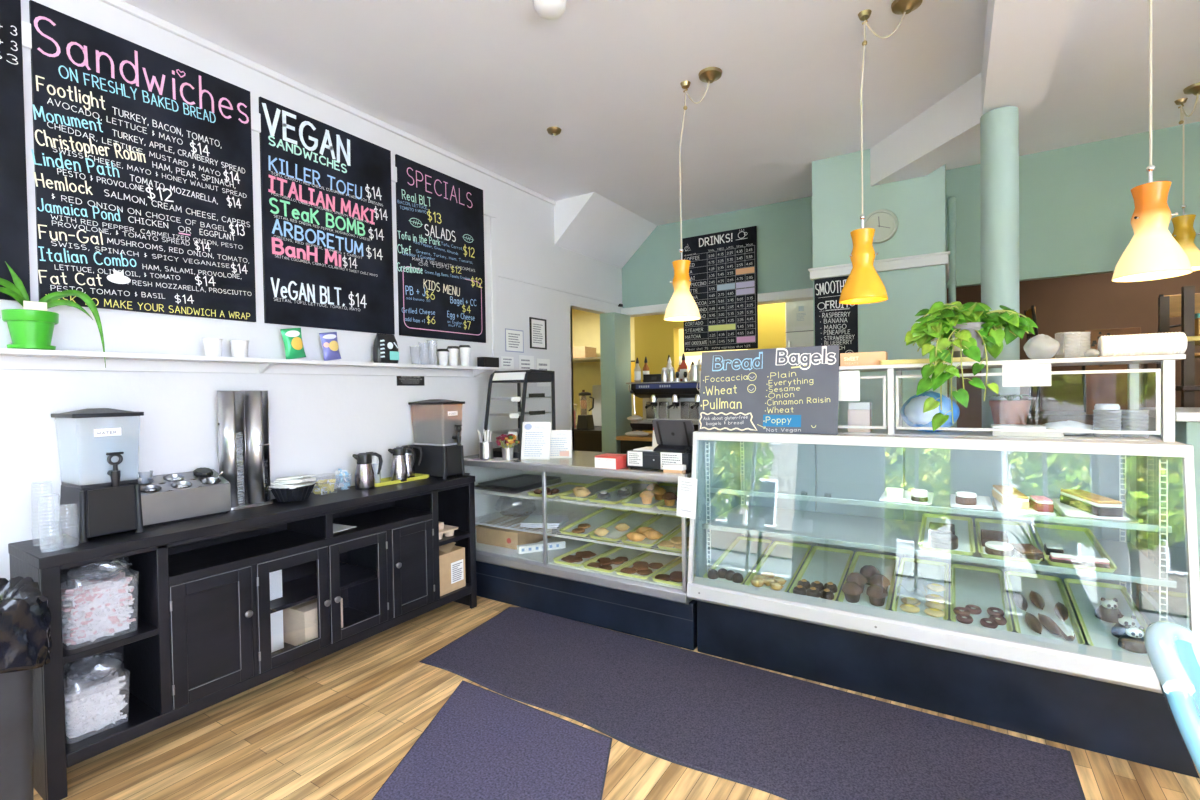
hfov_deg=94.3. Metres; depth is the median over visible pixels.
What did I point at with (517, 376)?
hood
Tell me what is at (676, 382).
tray
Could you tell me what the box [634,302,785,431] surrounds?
wall
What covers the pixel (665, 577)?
biscuit
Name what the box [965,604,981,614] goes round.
biscuit
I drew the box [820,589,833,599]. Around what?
pastry
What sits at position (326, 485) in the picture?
tub
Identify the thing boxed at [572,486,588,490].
pastry
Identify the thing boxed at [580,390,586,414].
sauce bottle
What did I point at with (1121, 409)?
stack
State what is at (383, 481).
serving tray
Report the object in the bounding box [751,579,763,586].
pastry
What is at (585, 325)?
wall
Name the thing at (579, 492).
pastry
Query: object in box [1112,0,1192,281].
pendant lamp
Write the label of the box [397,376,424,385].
warning sign
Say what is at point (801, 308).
print
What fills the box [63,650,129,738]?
plastic bag
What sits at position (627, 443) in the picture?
countertop
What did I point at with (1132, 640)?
cake
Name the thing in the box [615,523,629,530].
roll
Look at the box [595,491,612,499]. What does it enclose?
tub
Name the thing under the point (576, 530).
biscuit
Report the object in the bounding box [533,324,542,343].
print
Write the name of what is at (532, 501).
plastic bag
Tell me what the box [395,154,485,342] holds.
chalkboard
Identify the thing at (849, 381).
notice sheet
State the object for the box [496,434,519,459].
flower pot
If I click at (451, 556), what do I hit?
cardboard box
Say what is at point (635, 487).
tray
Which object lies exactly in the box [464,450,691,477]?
countertop
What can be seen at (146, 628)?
shelf
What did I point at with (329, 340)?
packet
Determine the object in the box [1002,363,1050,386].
notice sheet
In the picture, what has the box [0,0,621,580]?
wall
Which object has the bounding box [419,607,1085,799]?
runner rug
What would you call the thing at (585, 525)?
biscuit
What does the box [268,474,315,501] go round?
basket
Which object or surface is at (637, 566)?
biscuit
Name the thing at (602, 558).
biscuit
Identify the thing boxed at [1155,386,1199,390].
shelf
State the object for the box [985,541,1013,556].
cake
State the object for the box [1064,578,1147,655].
tray
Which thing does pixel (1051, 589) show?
tray
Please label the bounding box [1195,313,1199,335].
box
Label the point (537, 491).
cluster
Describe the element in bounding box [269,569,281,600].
carton
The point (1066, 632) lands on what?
eclair
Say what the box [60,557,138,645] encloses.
plastic bag
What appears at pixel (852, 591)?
muffin
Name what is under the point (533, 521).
stack
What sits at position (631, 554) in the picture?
tray
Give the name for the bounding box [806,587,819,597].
pastry
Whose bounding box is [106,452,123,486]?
tap
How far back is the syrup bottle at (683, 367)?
5.91 m
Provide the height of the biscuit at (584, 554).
0.014 m
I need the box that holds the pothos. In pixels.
[904,301,1037,431]
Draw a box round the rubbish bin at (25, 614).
[0,576,51,799]
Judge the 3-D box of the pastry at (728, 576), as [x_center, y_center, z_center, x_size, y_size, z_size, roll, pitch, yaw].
[0.732,0.979,3.118,0.061,0.048,0.061,0,1,40]
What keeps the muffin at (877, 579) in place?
on the tray at (887, 565)
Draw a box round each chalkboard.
[0,0,30,300]
[29,0,255,321]
[259,97,394,334]
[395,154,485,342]
[682,226,757,351]
[698,345,838,434]
[814,276,857,365]
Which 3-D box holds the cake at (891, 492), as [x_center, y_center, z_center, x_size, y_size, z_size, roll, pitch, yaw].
[1.490,0.469,2.811,0.084,0.044,0.084,0,1,32]
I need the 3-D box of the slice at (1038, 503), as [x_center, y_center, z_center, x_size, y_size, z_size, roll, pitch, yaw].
[1.969,0.463,2.483,0.060,0.052,0.120,-1,1,24]
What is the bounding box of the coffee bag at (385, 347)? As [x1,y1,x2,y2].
[373,333,398,363]
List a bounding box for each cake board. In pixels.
[879,490,933,505]
[950,494,993,510]
[993,496,1055,515]
[1049,498,1138,522]
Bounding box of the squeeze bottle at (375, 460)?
[372,456,380,472]
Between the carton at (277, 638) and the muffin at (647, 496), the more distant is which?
the muffin at (647, 496)
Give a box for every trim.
[21,20,498,357]
[100,0,622,304]
[570,306,573,448]
[621,288,812,316]
[808,251,949,281]
[946,267,1114,286]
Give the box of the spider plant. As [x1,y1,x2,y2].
[0,261,105,367]
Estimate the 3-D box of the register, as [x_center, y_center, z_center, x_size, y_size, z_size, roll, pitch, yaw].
[0.468,0.207,3.301,0.265,0.191,0.207,0,1,36]
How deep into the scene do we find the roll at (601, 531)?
3.56 m
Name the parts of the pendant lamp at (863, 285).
lamp shade, cord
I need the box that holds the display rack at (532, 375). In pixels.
[483,369,555,458]
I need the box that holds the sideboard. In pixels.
[8,475,476,799]
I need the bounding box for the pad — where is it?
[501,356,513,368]
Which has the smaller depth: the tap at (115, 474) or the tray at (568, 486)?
the tap at (115, 474)
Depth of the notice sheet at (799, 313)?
5.52 m
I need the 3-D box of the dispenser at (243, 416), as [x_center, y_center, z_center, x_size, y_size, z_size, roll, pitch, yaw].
[-1.819,0.248,2.847,0.125,0.590,0.238,0,1,32]
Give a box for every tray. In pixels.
[375,473,428,486]
[439,525,458,534]
[527,482,586,497]
[553,540,621,566]
[559,478,628,500]
[559,507,628,536]
[583,544,651,572]
[588,480,657,503]
[589,510,657,541]
[615,548,681,578]
[620,483,677,507]
[621,514,688,546]
[626,381,699,383]
[631,420,698,424]
[651,554,695,585]
[656,495,676,510]
[657,520,695,551]
[703,536,771,583]
[744,541,810,591]
[789,546,853,600]
[838,551,898,609]
[880,357,974,364]
[892,557,948,619]
[918,513,975,555]
[950,564,1012,631]
[975,518,1042,563]
[1005,571,1084,643]
[1031,523,1116,572]
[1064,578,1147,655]
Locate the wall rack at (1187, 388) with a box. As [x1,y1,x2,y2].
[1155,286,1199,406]
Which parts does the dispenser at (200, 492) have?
foot rail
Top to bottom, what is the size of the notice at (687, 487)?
0.227 m
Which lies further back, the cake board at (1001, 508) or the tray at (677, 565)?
the tray at (677, 565)
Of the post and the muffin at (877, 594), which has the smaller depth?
the muffin at (877, 594)
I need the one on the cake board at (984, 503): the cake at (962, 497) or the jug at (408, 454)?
the cake at (962, 497)
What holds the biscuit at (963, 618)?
in the tray at (982, 587)
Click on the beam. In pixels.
(1023, 39)
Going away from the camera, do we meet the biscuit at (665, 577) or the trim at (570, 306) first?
the biscuit at (665, 577)
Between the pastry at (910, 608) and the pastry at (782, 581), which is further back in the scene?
the pastry at (782, 581)
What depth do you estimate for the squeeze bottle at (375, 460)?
3.47 m
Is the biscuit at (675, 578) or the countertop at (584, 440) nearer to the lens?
the biscuit at (675, 578)
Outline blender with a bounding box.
[576,392,594,429]
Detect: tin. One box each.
[477,429,492,459]
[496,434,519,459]
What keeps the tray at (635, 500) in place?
on the display case at (647, 608)
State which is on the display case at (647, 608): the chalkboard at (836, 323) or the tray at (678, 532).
the tray at (678, 532)
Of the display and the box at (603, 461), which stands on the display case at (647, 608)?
the box at (603, 461)
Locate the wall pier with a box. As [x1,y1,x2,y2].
[812,149,946,426]
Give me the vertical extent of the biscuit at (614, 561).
0.014 m
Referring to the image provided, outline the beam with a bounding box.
[870,0,1074,185]
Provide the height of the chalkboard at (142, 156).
1.214 m
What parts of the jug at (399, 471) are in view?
lid, handle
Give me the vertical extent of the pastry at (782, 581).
0.046 m
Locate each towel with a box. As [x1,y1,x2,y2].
[625,431,648,436]
[627,415,642,420]
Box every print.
[380,340,397,357]
[452,562,461,581]
[508,333,519,347]
[521,359,529,368]
[522,544,558,551]
[524,426,544,455]
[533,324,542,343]
[550,433,567,455]
[629,453,639,463]
[662,454,679,466]
[681,481,693,511]
[797,306,805,320]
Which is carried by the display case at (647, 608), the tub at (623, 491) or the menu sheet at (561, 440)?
the menu sheet at (561, 440)
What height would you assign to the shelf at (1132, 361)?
0.019 m
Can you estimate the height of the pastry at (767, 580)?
0.046 m
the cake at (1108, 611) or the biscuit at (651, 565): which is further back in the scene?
the biscuit at (651, 565)
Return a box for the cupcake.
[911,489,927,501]
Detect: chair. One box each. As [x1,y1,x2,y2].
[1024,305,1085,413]
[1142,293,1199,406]
[1144,621,1199,776]
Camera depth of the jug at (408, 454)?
3.65 m
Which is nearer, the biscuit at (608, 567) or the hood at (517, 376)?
the biscuit at (608, 567)
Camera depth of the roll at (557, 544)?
3.87 m
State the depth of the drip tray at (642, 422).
5.77 m
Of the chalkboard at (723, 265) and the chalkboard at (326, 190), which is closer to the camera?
the chalkboard at (326, 190)
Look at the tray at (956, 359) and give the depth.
2.65 m
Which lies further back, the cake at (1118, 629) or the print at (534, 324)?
the print at (534, 324)
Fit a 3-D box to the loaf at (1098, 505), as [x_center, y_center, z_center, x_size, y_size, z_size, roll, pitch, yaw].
[2.174,0.454,2.471,0.090,0.064,0.300,-1,1,15]
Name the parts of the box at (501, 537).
lid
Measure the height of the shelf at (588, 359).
0.160 m
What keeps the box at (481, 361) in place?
on the wall shelf at (16, 359)
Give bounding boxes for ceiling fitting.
[547,127,560,135]
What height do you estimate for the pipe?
2.976 m
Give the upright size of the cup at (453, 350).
0.143 m
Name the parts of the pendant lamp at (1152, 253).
stem, cord, lamp shade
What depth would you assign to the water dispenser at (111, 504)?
2.24 m
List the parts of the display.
door, post, post, door, post, post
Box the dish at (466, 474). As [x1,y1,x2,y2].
[456,473,469,476]
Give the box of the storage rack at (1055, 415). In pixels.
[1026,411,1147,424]
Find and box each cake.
[886,487,903,498]
[929,532,957,549]
[955,491,976,504]
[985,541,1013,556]
[1095,597,1123,622]
[1111,614,1143,637]
[1118,624,1146,653]
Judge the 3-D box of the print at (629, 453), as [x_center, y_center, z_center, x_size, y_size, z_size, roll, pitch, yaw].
[0.209,0.351,3.332,0.080,0.060,0.001,0,1,32]
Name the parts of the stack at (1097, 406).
lid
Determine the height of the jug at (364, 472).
0.216 m
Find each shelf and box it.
[0,348,499,376]
[63,613,157,663]
[270,564,376,613]
[439,530,469,545]
[475,481,586,501]
[475,505,589,535]
[489,412,551,415]
[489,428,551,433]
[491,397,551,399]
[552,497,675,514]
[553,515,695,557]
[573,357,600,367]
[699,354,1185,373]
[705,504,1171,579]
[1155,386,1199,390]
[1187,336,1199,344]
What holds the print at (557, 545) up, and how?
attached to the roll at (557, 544)
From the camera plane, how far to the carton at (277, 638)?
2.83 m
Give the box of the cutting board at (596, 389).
[592,385,601,425]
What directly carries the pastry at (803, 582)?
in the tray at (824, 565)
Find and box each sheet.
[333,523,355,532]
[519,355,533,369]
[521,422,550,459]
[536,358,549,385]
[550,430,571,457]
[787,300,812,326]
[838,371,859,400]
[895,574,928,609]
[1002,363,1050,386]
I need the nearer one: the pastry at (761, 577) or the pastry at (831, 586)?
the pastry at (831, 586)
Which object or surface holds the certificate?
attached to the wall at (317, 423)
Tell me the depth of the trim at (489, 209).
4.48 m
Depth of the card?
3.50 m
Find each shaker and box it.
[661,367,667,381]
[668,367,674,381]
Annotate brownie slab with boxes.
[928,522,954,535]
[981,529,1008,546]
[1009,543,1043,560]
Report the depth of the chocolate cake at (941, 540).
2.56 m
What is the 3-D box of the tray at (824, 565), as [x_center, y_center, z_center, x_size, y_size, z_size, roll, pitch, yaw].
[1.236,0.952,3.078,0.228,0.110,0.633,0,1,32]
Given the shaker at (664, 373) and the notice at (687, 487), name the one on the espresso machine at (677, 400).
the shaker at (664, 373)
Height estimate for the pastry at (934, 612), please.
0.036 m
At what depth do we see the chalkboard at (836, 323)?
4.29 m
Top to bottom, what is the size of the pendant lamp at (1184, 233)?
1.071 m
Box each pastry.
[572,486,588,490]
[573,489,590,496]
[626,532,646,541]
[635,527,655,532]
[643,530,662,539]
[708,569,717,578]
[718,568,726,577]
[725,570,734,580]
[732,573,742,582]
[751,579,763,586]
[753,575,764,579]
[761,572,774,578]
[762,577,774,585]
[770,581,783,589]
[773,577,786,584]
[793,585,805,595]
[797,579,810,589]
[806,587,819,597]
[810,581,823,591]
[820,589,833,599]
[824,582,837,592]
[900,603,919,612]
[901,597,920,605]
[924,601,944,609]
[924,608,944,616]
[925,594,944,602]
[926,583,945,591]
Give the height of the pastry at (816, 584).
0.048 m
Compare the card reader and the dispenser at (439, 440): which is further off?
the dispenser at (439, 440)
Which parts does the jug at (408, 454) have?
lid, handle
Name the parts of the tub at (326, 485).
lid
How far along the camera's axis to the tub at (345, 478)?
3.29 m
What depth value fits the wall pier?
4.12 m
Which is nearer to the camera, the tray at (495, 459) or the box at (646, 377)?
the tray at (495, 459)
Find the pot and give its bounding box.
[949,322,985,357]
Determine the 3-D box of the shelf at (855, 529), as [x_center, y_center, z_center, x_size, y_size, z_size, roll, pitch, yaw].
[1.563,0.699,2.909,1.915,0.006,0.645,0,1,32]
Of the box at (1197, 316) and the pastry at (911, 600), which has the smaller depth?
the pastry at (911, 600)
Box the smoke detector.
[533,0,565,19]
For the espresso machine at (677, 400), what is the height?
0.568 m
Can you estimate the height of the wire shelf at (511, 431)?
0.016 m
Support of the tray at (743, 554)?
on the refrigerated display case at (813, 490)
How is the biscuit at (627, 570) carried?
on the tray at (649, 557)
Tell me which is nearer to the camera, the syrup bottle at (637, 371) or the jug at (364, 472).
the jug at (364, 472)
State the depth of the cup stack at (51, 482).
2.16 m
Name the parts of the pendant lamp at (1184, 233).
lamp shade, cord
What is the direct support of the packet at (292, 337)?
on the wall shelf at (16, 359)
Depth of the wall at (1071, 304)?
5.35 m
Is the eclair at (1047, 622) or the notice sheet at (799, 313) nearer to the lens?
the eclair at (1047, 622)
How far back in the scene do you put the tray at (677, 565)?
3.39 m
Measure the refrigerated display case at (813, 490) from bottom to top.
1.215 m
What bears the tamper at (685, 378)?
on the espresso machine at (677, 400)
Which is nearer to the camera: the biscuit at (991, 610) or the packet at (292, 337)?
the biscuit at (991, 610)
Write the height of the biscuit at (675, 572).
0.016 m
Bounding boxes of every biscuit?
[561,555,582,562]
[571,528,584,533]
[575,551,596,557]
[578,523,590,528]
[587,562,600,567]
[597,557,610,561]
[598,565,611,569]
[599,560,611,564]
[611,559,623,564]
[615,557,627,561]
[620,567,636,573]
[632,564,647,569]
[633,561,648,565]
[636,569,652,574]
[648,563,662,568]
[655,574,670,580]
[659,540,674,546]
[669,575,681,581]
[670,537,681,543]
[670,571,681,575]
[674,542,688,548]
[953,607,969,614]
[956,613,972,623]
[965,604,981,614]
[980,618,997,628]
[987,607,1003,615]
[989,615,1006,624]
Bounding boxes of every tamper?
[675,372,679,380]
[683,372,687,380]
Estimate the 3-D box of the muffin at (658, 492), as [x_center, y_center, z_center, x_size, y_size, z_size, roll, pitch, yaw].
[0.376,0.587,3.511,0.090,0.079,0.090,0,1,33]
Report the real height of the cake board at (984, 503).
0.007 m
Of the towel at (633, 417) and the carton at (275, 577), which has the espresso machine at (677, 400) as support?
the towel at (633, 417)
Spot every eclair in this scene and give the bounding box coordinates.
[1013,592,1027,610]
[1025,612,1041,633]
[1029,591,1044,609]
[1038,613,1061,635]
[1054,602,1068,621]
[1058,624,1074,640]
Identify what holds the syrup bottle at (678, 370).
on the espresso machine at (677, 400)
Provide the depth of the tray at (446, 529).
3.64 m
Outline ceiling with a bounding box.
[121,0,1199,225]
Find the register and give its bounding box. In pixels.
[652,419,694,453]
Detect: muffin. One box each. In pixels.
[640,490,653,503]
[647,483,659,493]
[652,487,665,499]
[662,492,676,505]
[842,582,862,602]
[846,572,866,589]
[860,565,879,584]
[866,584,887,605]
[869,574,889,589]
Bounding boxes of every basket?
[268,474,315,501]
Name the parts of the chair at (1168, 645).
backrest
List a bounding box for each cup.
[202,338,222,356]
[229,340,248,357]
[436,349,448,364]
[447,346,458,365]
[459,345,470,365]
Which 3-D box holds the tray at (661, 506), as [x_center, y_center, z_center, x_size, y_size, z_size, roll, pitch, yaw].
[0.569,0.614,3.486,0.205,0.051,0.599,0,1,32]
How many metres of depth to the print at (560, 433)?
3.95 m
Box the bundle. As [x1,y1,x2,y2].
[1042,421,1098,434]
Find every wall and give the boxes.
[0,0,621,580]
[554,192,656,268]
[572,309,747,424]
[622,122,1199,307]
[634,302,785,431]
[947,270,1199,538]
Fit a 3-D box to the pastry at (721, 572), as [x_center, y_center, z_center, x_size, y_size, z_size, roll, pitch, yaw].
[0.696,0.978,3.152,0.061,0.048,0.061,0,1,40]
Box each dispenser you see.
[51,408,144,542]
[137,468,230,526]
[217,391,272,510]
[408,399,464,478]
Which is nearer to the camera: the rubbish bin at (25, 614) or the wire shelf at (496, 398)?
the rubbish bin at (25, 614)
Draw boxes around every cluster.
[533,489,541,493]
[551,488,559,493]
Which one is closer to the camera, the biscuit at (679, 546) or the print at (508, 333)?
the biscuit at (679, 546)
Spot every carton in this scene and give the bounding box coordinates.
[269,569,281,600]
[270,610,283,652]
[840,351,887,365]
[848,402,871,431]
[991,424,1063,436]
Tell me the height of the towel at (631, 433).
0.060 m
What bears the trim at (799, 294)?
attached to the wall at (1076, 203)
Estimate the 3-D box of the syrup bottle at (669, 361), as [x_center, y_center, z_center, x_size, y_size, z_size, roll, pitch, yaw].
[0.757,-0.328,6.026,0.077,0.269,0.076,0,1,32]
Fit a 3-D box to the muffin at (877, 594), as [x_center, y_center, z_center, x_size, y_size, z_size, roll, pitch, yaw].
[1.354,0.952,2.716,0.096,0.095,0.095,0,1,33]
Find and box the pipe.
[947,196,956,427]
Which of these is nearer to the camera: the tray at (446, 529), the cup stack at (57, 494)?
the cup stack at (57, 494)
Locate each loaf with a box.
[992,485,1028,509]
[1060,489,1122,516]
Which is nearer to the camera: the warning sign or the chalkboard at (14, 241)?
the chalkboard at (14, 241)
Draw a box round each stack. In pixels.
[31,482,54,542]
[38,494,61,548]
[55,504,78,544]
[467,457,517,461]
[520,515,568,528]
[1092,404,1121,437]
[1098,332,1186,356]
[1119,409,1148,437]
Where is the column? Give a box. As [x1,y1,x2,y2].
[980,106,1019,427]
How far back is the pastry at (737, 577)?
3.06 m
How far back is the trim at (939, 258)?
4.06 m
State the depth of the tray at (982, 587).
2.74 m
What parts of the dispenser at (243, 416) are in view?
plate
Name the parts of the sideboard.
panel, panel, door, panel, knob, rail, rail, door, rail, knob, knob, door, door, panel, panel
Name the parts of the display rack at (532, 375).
frame, frame, rail, rail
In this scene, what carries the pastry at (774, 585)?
in the tray at (783, 559)
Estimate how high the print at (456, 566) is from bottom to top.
0.109 m
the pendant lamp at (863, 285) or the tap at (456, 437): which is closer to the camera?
the pendant lamp at (863, 285)
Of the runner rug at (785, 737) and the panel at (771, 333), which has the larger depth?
the panel at (771, 333)
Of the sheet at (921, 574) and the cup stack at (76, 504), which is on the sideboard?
the cup stack at (76, 504)
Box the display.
[699,354,1185,441]
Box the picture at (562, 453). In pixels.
[560,451,568,455]
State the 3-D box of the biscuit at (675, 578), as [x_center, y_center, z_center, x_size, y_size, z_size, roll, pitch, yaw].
[0.452,1.029,3.211,0.100,0.016,0.100,0,1,32]
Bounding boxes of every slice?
[1029,495,1053,512]
[1044,542,1063,554]
[1049,552,1110,568]
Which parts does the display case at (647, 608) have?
post, trim, trim, cash drawer, post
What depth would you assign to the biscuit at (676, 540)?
3.31 m
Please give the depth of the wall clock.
4.10 m
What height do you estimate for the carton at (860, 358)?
0.068 m
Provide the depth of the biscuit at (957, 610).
2.56 m
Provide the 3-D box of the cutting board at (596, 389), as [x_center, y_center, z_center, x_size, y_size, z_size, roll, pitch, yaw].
[0.067,0.084,8.356,0.440,0.619,0.057,0,1,32]
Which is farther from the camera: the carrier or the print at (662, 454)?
the carrier
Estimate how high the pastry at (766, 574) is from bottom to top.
0.046 m
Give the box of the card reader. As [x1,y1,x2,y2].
[685,447,691,471]
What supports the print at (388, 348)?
attached to the coffee bag at (385, 347)
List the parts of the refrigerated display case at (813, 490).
post, sliding door, handle, handle, sliding door, frame, panel, frame, sliding door, sliding door, post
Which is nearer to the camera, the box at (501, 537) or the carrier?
the carrier
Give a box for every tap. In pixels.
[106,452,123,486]
[452,425,461,444]
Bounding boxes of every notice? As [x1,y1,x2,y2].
[529,317,546,349]
[676,476,697,518]
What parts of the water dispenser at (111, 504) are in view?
lid, tank, panel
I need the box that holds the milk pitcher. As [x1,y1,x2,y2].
[690,365,700,380]
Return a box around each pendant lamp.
[664,67,721,320]
[839,0,922,304]
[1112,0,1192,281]
[1171,82,1199,270]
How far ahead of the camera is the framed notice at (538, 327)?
4.99 m
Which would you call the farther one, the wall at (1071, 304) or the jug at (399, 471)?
the wall at (1071, 304)
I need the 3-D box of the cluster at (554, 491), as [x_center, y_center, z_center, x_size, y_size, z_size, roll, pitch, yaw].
[-0.311,0.632,3.860,0.062,0.039,0.040,-1,1,-13]
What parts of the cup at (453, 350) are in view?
lid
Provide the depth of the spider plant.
2.15 m
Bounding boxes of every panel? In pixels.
[748,319,785,349]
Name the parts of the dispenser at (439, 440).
lid, panel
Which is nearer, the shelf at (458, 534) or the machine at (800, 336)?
the shelf at (458, 534)
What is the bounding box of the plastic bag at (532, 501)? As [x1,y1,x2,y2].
[494,493,535,517]
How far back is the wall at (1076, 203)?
4.27 m
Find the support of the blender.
on the countertop at (584, 440)
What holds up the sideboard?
on the floor
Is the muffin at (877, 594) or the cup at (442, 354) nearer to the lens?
the muffin at (877, 594)
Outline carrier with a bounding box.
[439,522,458,539]
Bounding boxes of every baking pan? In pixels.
[475,479,561,492]
[478,474,560,489]
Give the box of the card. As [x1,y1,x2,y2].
[652,428,657,446]
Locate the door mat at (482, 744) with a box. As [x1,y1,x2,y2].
[372,680,611,799]
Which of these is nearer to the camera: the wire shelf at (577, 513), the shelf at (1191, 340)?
the shelf at (1191, 340)
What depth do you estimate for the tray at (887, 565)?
3.07 m
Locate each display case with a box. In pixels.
[464,446,696,649]
[687,431,1199,777]
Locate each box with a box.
[283,598,342,645]
[439,542,465,595]
[475,513,551,549]
[477,357,498,366]
[573,346,595,357]
[595,453,626,469]
[643,374,660,381]
[663,464,685,473]
[1139,590,1175,625]
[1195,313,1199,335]
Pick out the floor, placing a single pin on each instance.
(337, 725)
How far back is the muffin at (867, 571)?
2.90 m
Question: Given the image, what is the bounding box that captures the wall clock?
[864,209,897,242]
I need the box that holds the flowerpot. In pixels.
[988,394,1031,424]
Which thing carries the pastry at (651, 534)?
in the tray at (665, 524)
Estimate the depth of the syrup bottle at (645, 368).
6.00 m
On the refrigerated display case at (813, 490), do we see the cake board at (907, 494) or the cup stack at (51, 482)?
the cake board at (907, 494)
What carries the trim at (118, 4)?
attached to the wall at (317, 423)
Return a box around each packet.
[280,328,305,358]
[319,332,340,360]
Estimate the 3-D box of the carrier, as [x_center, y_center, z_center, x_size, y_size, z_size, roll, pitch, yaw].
[-1.062,0.850,3.657,0.195,0.090,0.195,0,1,32]
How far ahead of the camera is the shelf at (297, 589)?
3.06 m
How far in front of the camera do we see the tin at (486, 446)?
3.88 m
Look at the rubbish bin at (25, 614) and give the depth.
1.71 m
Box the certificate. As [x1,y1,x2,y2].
[505,328,523,352]
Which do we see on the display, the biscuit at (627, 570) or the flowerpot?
the flowerpot
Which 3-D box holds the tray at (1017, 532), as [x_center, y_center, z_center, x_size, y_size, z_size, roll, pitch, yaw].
[1.919,0.658,2.636,0.225,0.060,0.579,0,1,32]
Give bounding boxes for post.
[600,312,631,452]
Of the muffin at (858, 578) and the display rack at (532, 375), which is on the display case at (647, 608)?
the display rack at (532, 375)
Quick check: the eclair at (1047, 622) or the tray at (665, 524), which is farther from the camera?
the tray at (665, 524)
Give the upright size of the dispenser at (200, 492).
0.217 m
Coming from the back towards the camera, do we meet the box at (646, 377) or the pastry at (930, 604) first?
the box at (646, 377)
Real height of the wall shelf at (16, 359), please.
0.072 m
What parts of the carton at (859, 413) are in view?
lid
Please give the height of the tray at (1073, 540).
0.060 m
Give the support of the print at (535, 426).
attached to the menu sheet at (536, 436)
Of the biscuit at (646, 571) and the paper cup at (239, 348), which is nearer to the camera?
the paper cup at (239, 348)
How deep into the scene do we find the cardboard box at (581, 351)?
8.09 m
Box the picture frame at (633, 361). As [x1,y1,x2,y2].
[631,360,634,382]
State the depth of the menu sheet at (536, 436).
3.90 m
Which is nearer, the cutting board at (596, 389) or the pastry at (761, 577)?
the pastry at (761, 577)
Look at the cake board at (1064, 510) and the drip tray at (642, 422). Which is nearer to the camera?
the cake board at (1064, 510)
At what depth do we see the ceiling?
3.15 m
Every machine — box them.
[626,381,699,430]
[786,302,813,347]
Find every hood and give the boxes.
[492,370,551,382]
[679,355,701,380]
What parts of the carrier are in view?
handle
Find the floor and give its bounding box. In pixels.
[34,538,1199,799]
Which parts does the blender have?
lid, handle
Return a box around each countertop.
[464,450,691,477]
[574,425,635,451]
[616,432,652,452]
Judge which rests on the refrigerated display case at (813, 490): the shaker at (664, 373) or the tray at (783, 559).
the tray at (783, 559)
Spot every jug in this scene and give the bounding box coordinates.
[352,452,382,489]
[388,446,415,481]
[401,445,422,477]
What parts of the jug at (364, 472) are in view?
lid, handle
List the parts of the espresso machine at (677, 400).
plate, plate, panel, plate, plate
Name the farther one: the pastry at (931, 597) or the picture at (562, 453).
the picture at (562, 453)
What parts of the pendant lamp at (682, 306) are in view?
lamp shade, cord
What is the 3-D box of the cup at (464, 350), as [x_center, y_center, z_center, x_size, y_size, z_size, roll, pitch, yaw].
[-0.999,-0.325,4.113,0.089,0.158,0.089,0,1,32]
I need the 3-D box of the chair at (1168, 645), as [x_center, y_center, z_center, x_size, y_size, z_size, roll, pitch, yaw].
[1.546,0.975,1.108,0.422,0.867,0.662,-2,1,-43]
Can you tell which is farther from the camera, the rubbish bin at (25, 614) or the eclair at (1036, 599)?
the eclair at (1036, 599)
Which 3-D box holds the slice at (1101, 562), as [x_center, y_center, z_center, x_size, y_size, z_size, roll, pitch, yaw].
[1.995,0.667,2.317,0.190,0.034,0.050,0,1,30]
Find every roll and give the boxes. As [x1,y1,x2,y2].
[517,540,565,553]
[594,527,608,535]
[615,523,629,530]
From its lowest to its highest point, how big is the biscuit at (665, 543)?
0.023 m
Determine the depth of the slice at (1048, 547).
2.42 m
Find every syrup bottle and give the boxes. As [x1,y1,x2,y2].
[634,358,640,381]
[643,357,648,373]
[667,357,671,370]
[677,359,681,377]
[680,353,687,380]
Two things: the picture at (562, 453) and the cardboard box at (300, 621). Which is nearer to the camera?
the cardboard box at (300, 621)
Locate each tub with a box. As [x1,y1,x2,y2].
[313,473,339,494]
[335,469,351,489]
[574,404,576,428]
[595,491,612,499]
[615,488,631,495]

